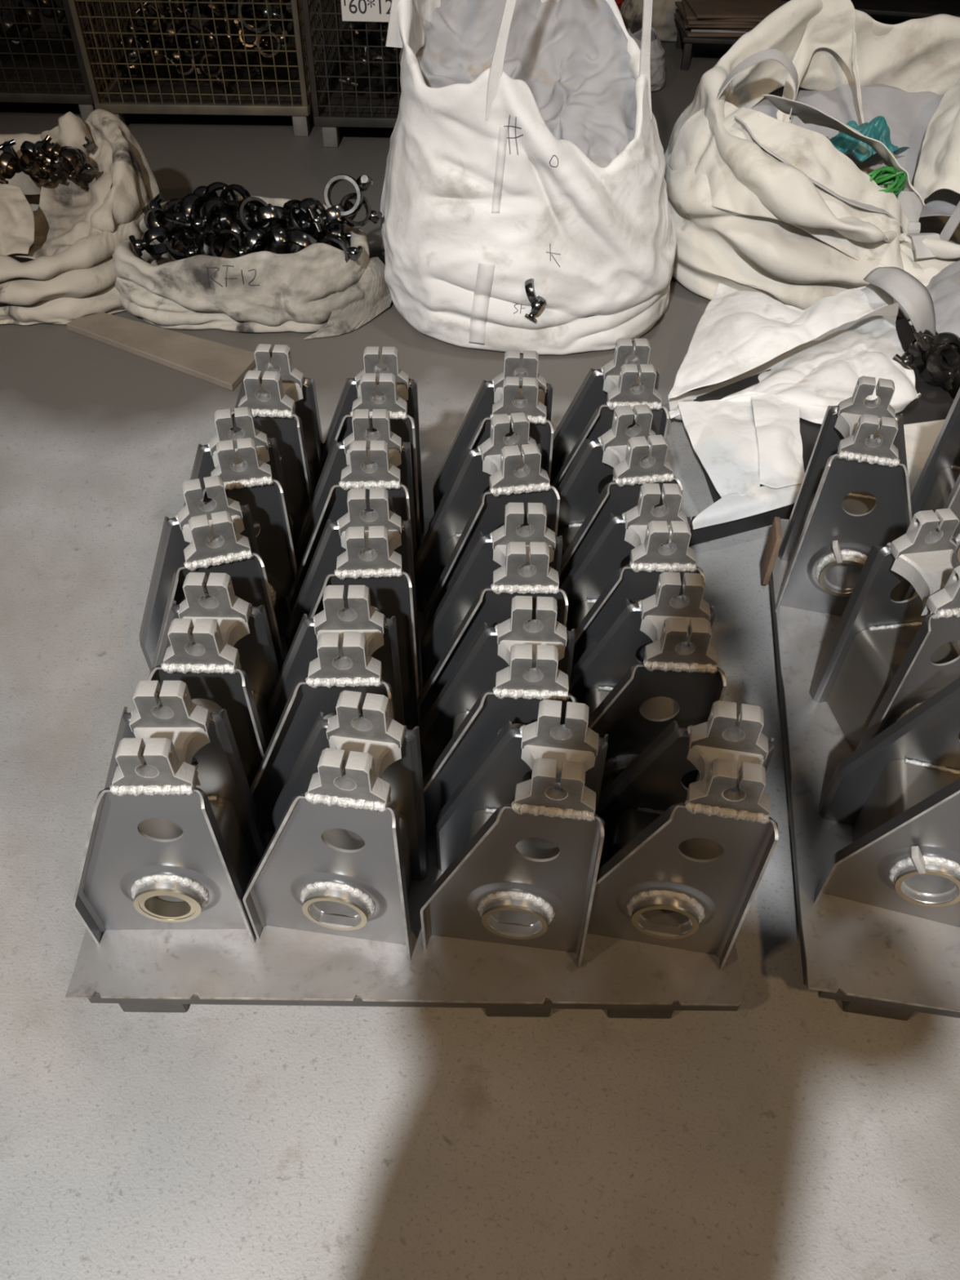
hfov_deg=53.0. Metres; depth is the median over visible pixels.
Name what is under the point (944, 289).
sack
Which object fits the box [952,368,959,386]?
ring fitting
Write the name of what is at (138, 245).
ring fitting
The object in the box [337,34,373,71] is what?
ring fitting
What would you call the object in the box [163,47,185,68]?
ring fitting
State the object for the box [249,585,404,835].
bracket
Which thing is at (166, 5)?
ring fitting
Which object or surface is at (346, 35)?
ring fitting
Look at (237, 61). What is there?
ring fitting
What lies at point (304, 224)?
ring fitting
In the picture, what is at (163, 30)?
ring fitting
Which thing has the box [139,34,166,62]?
ring fitting
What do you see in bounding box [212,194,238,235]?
ring fitting
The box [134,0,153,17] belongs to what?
ring fitting
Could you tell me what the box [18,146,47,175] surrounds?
ring fitting
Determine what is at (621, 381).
bracket
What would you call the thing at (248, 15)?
ring fitting
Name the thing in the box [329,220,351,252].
ring fitting
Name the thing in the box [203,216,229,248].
ring fitting
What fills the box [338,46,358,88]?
ring fitting
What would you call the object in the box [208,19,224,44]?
ring fitting
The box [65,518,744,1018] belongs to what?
pallet
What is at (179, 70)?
ring fitting
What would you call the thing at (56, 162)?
ring fitting
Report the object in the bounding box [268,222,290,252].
ring fitting
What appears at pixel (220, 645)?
bracket
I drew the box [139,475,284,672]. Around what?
bracket
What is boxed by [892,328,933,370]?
ring fitting
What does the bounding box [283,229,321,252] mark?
ring fitting
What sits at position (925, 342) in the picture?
ring fitting
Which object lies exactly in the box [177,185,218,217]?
ring fitting
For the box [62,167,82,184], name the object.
ring fitting
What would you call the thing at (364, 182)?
ring fitting
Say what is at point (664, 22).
sack
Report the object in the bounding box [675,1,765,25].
sheet
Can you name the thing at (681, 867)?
bracket
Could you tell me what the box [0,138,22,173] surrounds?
ring fitting
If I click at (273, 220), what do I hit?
ring fitting
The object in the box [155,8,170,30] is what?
ring fitting
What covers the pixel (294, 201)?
ring fitting
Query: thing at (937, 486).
bracket
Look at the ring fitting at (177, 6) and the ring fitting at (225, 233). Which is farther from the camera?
the ring fitting at (177, 6)
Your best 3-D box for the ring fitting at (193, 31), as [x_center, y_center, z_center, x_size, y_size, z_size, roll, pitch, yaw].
[-1.273,-2.573,4.127,0.125,0.080,0.096,5,47,4]
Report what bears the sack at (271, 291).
on the floor
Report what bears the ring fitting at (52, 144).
in the sack at (58, 236)
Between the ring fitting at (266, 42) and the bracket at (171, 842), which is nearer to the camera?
the bracket at (171, 842)
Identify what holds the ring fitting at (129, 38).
on the ring fitting at (146, 40)
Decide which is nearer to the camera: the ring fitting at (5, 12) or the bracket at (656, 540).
the bracket at (656, 540)
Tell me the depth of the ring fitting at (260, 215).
2.77 m
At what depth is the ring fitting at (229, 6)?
3.78 m
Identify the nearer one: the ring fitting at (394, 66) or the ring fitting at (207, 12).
the ring fitting at (207, 12)
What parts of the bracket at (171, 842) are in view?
plate, plate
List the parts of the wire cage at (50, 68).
rail, rail, post, rail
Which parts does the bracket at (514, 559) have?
plate, plate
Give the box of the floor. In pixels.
[0,0,959,1279]
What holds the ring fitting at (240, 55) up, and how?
in the wire cage at (284, 90)
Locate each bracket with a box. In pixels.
[71,680,267,943]
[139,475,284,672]
[146,572,279,788]
[183,406,301,636]
[230,343,323,545]
[243,690,428,959]
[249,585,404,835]
[284,488,420,725]
[287,408,418,639]
[302,346,424,551]
[413,412,559,629]
[417,502,568,728]
[419,595,577,836]
[420,699,608,967]
[428,350,553,527]
[550,337,669,493]
[556,404,683,587]
[560,483,705,668]
[568,571,726,792]
[586,700,778,970]
[774,376,916,616]
[808,508,959,751]
[813,676,959,927]
[910,387,959,566]
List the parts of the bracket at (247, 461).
plate, plate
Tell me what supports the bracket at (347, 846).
on the pallet at (152, 970)
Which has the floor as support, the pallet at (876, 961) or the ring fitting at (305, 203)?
the pallet at (876, 961)
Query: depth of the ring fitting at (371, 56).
3.80 m
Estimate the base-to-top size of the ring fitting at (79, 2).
0.132 m
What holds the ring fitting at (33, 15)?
in the wire cage at (50, 68)
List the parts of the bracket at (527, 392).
plate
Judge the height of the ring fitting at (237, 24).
0.107 m
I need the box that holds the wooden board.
[66,312,256,390]
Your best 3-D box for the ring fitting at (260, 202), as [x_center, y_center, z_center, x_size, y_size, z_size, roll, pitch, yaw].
[-0.647,-1.241,2.819,0.142,0.111,0.084,-26,53,-23]
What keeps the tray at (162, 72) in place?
on the wire cage at (284, 90)
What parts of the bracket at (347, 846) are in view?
plate, plate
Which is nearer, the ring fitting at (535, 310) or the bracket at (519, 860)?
the bracket at (519, 860)
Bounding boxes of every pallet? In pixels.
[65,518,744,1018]
[760,516,959,1020]
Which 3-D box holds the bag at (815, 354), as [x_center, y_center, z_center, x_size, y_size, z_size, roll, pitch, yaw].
[0.881,-0.706,2.497,0.771,0.300,1.079,1,47,0]
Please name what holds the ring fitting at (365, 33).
in the wire cage at (339, 104)
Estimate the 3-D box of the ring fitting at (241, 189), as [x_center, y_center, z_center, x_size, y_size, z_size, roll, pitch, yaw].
[-0.713,-1.300,2.863,0.126,0.098,0.064,13,48,11]
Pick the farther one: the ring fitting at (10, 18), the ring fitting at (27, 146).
the ring fitting at (10, 18)
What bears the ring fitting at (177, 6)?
in the wire cage at (284, 90)
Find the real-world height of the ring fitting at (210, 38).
0.087 m
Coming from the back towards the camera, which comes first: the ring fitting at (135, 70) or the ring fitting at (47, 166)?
the ring fitting at (135, 70)
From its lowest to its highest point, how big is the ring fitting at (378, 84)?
0.135 m
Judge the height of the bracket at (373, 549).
0.456 m
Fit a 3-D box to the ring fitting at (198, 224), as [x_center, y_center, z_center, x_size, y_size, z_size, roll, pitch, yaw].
[-0.778,-1.227,2.794,0.132,0.101,0.066,-36,57,-29]
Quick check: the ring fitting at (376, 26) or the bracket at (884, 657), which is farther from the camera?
the ring fitting at (376, 26)
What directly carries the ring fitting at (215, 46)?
on the ring fitting at (220, 83)
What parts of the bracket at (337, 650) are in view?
plate, plate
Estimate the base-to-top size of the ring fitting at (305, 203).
0.104 m
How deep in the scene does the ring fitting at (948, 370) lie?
2.52 m
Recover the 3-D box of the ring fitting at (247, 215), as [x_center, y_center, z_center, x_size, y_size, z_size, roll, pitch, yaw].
[-0.707,-1.217,2.812,0.136,0.119,0.073,34,55,27]
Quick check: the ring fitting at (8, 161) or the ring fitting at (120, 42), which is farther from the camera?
the ring fitting at (120, 42)
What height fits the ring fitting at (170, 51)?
0.098 m
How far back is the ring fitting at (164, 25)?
3.85 m
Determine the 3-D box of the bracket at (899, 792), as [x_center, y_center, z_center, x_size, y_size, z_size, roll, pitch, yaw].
[0.677,0.222,1.409,0.242,0.456,0.202,12,48,10]
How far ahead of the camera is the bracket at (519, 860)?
1.32 m
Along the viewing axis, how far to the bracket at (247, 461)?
1.68 m
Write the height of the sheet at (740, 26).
0.012 m
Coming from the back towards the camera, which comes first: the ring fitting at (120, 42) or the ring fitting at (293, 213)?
the ring fitting at (120, 42)
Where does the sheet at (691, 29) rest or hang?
on the sheet at (678, 16)
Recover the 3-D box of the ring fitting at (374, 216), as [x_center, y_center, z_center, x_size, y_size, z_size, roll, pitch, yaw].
[-0.353,-1.261,2.826,0.121,0.092,0.079,-11,48,-11]
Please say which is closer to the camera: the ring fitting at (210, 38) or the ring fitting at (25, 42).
the ring fitting at (210, 38)
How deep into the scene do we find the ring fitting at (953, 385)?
2.54 m
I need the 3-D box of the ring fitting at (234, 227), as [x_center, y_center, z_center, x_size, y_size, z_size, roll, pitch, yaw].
[-0.730,-1.226,2.891,0.073,0.114,0.144,-13,49,-13]
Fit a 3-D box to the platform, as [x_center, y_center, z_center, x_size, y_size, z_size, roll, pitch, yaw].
[0.919,-0.540,2.510,1.149,0.090,0.541,-25,52,-22]
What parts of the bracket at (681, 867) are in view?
plate, plate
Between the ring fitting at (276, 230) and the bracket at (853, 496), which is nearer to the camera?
the bracket at (853, 496)
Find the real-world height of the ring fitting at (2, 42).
0.108 m
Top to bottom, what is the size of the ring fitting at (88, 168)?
0.077 m
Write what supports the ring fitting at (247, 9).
on the ring fitting at (259, 22)
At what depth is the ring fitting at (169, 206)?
2.92 m
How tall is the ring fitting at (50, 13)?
0.110 m
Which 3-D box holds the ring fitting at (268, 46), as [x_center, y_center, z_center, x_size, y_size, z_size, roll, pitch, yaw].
[-0.890,-2.374,3.858,0.096,0.062,0.116,-25,53,-23]
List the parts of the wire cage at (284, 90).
post, rail, post, rail, rail, post, rail, post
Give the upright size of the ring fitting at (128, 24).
0.119 m
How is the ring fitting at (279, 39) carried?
on the ring fitting at (266, 42)
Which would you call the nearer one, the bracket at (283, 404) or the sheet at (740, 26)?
the bracket at (283, 404)
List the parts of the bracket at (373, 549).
plate, plate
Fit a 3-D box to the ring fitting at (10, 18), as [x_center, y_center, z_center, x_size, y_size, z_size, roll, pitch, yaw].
[-1.914,-2.526,3.955,0.099,0.096,0.145,25,51,20]
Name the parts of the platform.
rail, rail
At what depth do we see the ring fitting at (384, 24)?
3.92 m
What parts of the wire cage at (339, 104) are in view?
post, rail, post, rail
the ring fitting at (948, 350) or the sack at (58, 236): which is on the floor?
the sack at (58, 236)
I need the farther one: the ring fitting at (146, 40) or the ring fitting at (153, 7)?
the ring fitting at (153, 7)
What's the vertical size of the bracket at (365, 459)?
0.456 m
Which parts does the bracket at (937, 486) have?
plate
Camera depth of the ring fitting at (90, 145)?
3.02 m
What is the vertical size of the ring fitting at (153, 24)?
0.074 m
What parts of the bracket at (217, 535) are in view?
plate, plate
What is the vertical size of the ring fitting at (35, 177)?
0.060 m
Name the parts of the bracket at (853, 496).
plate, plate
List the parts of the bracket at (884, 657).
plate, plate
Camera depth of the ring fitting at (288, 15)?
4.07 m
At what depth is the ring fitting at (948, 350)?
2.49 m
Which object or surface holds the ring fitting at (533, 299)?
in the bag at (524, 143)
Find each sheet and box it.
[673,13,753,36]
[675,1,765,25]
[681,0,787,22]
[681,14,763,28]
[682,17,759,31]
[684,0,784,18]
[689,28,756,33]
[821,115,909,161]
[903,419,944,496]
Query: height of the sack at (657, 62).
0.229 m
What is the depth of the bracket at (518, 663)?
1.39 m
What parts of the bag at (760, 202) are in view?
strapping coil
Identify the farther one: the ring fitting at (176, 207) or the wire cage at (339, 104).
the wire cage at (339, 104)
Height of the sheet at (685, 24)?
0.012 m
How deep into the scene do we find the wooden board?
2.79 m
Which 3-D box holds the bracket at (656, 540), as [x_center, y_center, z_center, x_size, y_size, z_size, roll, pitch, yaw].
[0.232,-0.051,1.655,0.242,0.456,0.167,1,47,-1]
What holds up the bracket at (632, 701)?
on the pallet at (152, 970)
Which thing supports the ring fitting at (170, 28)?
on the ring fitting at (194, 28)
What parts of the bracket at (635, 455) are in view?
plate, plate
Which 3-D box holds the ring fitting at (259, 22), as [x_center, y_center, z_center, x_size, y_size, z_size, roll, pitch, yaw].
[-0.912,-2.500,3.858,0.106,0.090,0.077,-9,48,-9]
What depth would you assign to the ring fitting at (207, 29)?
3.81 m
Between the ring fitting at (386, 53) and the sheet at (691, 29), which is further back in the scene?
the sheet at (691, 29)
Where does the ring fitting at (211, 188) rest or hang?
in the sack at (271, 291)
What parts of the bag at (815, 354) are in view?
hanging panel, hanging panel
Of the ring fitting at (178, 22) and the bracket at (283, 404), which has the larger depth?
the ring fitting at (178, 22)
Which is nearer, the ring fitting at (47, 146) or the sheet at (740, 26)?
the ring fitting at (47, 146)
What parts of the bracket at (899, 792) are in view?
plate, plate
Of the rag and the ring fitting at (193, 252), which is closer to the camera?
the ring fitting at (193, 252)
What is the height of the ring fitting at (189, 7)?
0.111 m
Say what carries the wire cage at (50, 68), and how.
on the floor
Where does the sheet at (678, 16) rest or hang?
on the stand
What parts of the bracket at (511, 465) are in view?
plate, plate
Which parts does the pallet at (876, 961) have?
stake plate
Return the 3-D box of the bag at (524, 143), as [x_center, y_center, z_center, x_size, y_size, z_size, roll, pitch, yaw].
[0.162,-1.552,2.608,0.910,1.299,0.788,1,47,0]
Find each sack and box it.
[0,106,182,326]
[112,197,393,339]
[619,0,681,41]
[627,26,665,91]
[923,256,959,343]
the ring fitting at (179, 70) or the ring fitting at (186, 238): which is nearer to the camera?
the ring fitting at (186, 238)
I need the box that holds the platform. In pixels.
[688,317,953,546]
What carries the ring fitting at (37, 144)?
on the ring fitting
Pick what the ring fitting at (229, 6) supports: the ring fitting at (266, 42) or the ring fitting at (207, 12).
the ring fitting at (207, 12)
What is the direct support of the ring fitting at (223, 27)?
on the ring fitting at (237, 61)
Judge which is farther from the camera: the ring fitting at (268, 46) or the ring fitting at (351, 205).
the ring fitting at (268, 46)
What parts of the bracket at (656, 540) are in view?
plate, plate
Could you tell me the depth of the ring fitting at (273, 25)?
3.83 m
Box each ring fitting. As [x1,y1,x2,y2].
[0,8,18,41]
[0,13,31,39]
[0,18,11,44]
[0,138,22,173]
[0,151,17,183]
[11,27,31,45]
[12,0,40,31]
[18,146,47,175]
[20,140,35,155]
[26,141,44,166]
[29,170,53,184]
[30,0,66,23]
[39,151,57,174]
[41,134,55,158]
[46,143,81,173]
[51,142,79,159]
[51,147,83,171]
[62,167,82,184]
[72,146,98,174]
[76,1,95,29]
[82,136,97,155]
[118,35,126,50]
[120,58,146,84]
[122,39,150,66]
[123,20,155,55]
[124,31,141,53]
[128,226,175,257]
[132,15,160,36]
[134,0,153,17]
[134,36,149,48]
[134,43,166,62]
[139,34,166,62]
[142,13,163,32]
[142,40,163,66]
[142,193,182,245]
[151,5,159,13]
[153,22,176,48]
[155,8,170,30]
[160,29,165,39]
[160,36,182,63]
[160,198,184,234]
[161,0,183,8]
[162,5,185,26]
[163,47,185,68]
[164,16,186,47]
[164,32,190,57]
[164,192,212,234]
[164,221,213,262]
[167,0,187,14]
[171,24,204,57]
[173,197,196,219]
[174,50,206,75]
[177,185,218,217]
[178,231,194,248]
[181,226,225,261]
[182,0,194,33]
[183,28,197,48]
[191,197,234,234]
[192,32,226,55]
[195,182,236,217]
[198,53,225,88]
[199,21,221,46]
[200,0,223,20]
[200,42,223,62]
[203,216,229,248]
[204,26,223,53]
[208,0,233,21]
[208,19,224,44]
[210,229,257,257]
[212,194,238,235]
[216,0,231,8]
[217,8,239,44]
[218,200,262,245]
[219,183,258,213]
[224,43,245,60]
[226,31,239,46]
[229,226,272,256]
[230,213,241,247]
[232,12,253,34]
[232,44,263,79]
[233,19,258,48]
[235,0,285,32]
[235,195,284,231]
[240,0,265,34]
[240,4,265,25]
[241,37,271,56]
[252,37,275,71]
[252,205,287,229]
[256,30,288,60]
[257,218,279,246]
[259,0,279,31]
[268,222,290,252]
[271,0,286,28]
[280,12,294,35]
[283,197,324,233]
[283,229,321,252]
[284,207,319,236]
[284,219,325,248]
[286,199,318,229]
[306,203,352,234]
[318,233,363,265]
[324,174,373,217]
[326,200,356,238]
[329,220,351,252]
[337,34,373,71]
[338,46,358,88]
[339,192,382,227]
[341,21,367,45]
[345,22,371,48]
[360,46,393,70]
[367,22,382,33]
[367,31,398,55]
[368,48,390,89]
[377,22,388,32]
[380,41,399,63]
[392,63,398,69]
[524,278,546,307]
[524,295,544,321]
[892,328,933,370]
[913,330,959,366]
[925,337,959,382]
[938,354,959,390]
[951,382,959,388]
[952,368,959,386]
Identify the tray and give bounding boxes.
[105,46,320,104]
[321,56,399,115]
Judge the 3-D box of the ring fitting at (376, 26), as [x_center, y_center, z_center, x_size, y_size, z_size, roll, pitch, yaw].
[-0.410,-2.570,4.130,0.141,0.108,0.078,25,51,21]
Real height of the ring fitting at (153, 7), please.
0.101 m
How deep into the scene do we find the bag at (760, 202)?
2.94 m
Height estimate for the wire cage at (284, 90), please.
1.068 m
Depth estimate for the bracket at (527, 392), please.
1.81 m
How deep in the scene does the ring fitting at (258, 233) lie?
2.78 m
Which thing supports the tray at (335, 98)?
on the wire cage at (339, 104)
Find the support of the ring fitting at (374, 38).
in the wire cage at (339, 104)
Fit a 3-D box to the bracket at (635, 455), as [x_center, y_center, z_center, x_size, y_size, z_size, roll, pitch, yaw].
[0.220,-0.207,1.799,0.242,0.456,0.167,-6,47,-7]
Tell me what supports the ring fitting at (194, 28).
on the ring fitting at (179, 70)
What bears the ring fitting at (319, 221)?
on the ring fitting at (335, 225)
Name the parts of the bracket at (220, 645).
plate, plate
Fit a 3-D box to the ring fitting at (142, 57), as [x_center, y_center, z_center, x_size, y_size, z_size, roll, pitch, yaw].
[-1.342,-2.384,3.901,0.141,0.081,0.104,-35,57,-29]
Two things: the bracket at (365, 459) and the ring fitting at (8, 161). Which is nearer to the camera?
the bracket at (365, 459)
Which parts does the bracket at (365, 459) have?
plate, plate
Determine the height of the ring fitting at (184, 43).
0.150 m
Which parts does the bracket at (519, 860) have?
plate, plate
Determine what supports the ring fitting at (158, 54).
in the wire cage at (284, 90)
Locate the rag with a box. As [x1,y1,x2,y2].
[57,111,92,158]
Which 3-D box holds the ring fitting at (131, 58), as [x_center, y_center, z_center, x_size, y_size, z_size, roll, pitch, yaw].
[-1.388,-2.361,3.862,0.099,0.106,0.126,-23,51,-21]
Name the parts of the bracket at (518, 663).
plate, plate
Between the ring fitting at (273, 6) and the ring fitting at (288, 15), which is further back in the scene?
the ring fitting at (288, 15)
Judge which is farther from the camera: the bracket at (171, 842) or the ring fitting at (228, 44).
the ring fitting at (228, 44)
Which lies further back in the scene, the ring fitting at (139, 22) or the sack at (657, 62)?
the sack at (657, 62)
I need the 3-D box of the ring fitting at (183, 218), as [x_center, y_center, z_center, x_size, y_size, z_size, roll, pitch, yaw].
[-0.836,-1.230,2.796,0.074,0.115,0.149,19,50,16]
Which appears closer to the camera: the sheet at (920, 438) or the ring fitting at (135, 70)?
the sheet at (920, 438)
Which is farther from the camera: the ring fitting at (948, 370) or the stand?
the stand
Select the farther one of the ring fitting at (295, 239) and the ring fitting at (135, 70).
the ring fitting at (135, 70)
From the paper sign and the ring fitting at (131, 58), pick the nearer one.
the paper sign
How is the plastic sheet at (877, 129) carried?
in the bag at (760, 202)
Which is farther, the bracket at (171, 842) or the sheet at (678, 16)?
the sheet at (678, 16)
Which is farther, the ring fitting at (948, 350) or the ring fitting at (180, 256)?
the ring fitting at (180, 256)
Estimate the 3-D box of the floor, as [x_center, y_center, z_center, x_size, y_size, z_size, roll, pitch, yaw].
[0.014,-0.622,2.632,14.000,0.001,14.500,1,47,0]
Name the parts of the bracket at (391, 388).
plate, plate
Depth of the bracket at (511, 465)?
1.69 m
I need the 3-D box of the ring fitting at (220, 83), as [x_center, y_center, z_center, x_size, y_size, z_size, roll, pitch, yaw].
[-1.085,-2.292,3.886,0.091,0.126,0.094,-12,48,-12]
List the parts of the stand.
leg, leg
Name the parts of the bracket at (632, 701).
plate, plate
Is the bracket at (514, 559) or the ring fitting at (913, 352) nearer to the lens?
the bracket at (514, 559)
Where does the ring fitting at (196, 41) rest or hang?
in the wire cage at (284, 90)
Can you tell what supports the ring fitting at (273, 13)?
on the ring fitting at (279, 39)
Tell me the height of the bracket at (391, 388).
0.456 m
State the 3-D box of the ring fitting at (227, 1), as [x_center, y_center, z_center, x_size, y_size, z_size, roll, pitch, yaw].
[-1.040,-2.535,3.776,0.133,0.087,0.092,1,47,-1]
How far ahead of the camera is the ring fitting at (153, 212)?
2.88 m
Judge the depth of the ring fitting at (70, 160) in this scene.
2.92 m
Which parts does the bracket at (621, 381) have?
plate, plate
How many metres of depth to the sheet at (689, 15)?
4.47 m
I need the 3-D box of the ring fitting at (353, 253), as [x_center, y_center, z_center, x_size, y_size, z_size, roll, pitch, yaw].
[-0.413,-1.132,2.812,0.132,0.101,0.066,7,47,5]
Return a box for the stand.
[675,23,746,70]
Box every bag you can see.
[380,0,676,354]
[662,0,959,326]
[667,266,935,529]
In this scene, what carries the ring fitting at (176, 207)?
in the sack at (271, 291)
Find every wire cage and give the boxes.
[0,0,134,115]
[67,0,328,136]
[302,0,399,147]
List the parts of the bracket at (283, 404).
plate, plate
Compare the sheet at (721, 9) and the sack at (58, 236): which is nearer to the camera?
the sack at (58, 236)
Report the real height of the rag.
0.157 m
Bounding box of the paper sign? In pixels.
[341,0,391,22]

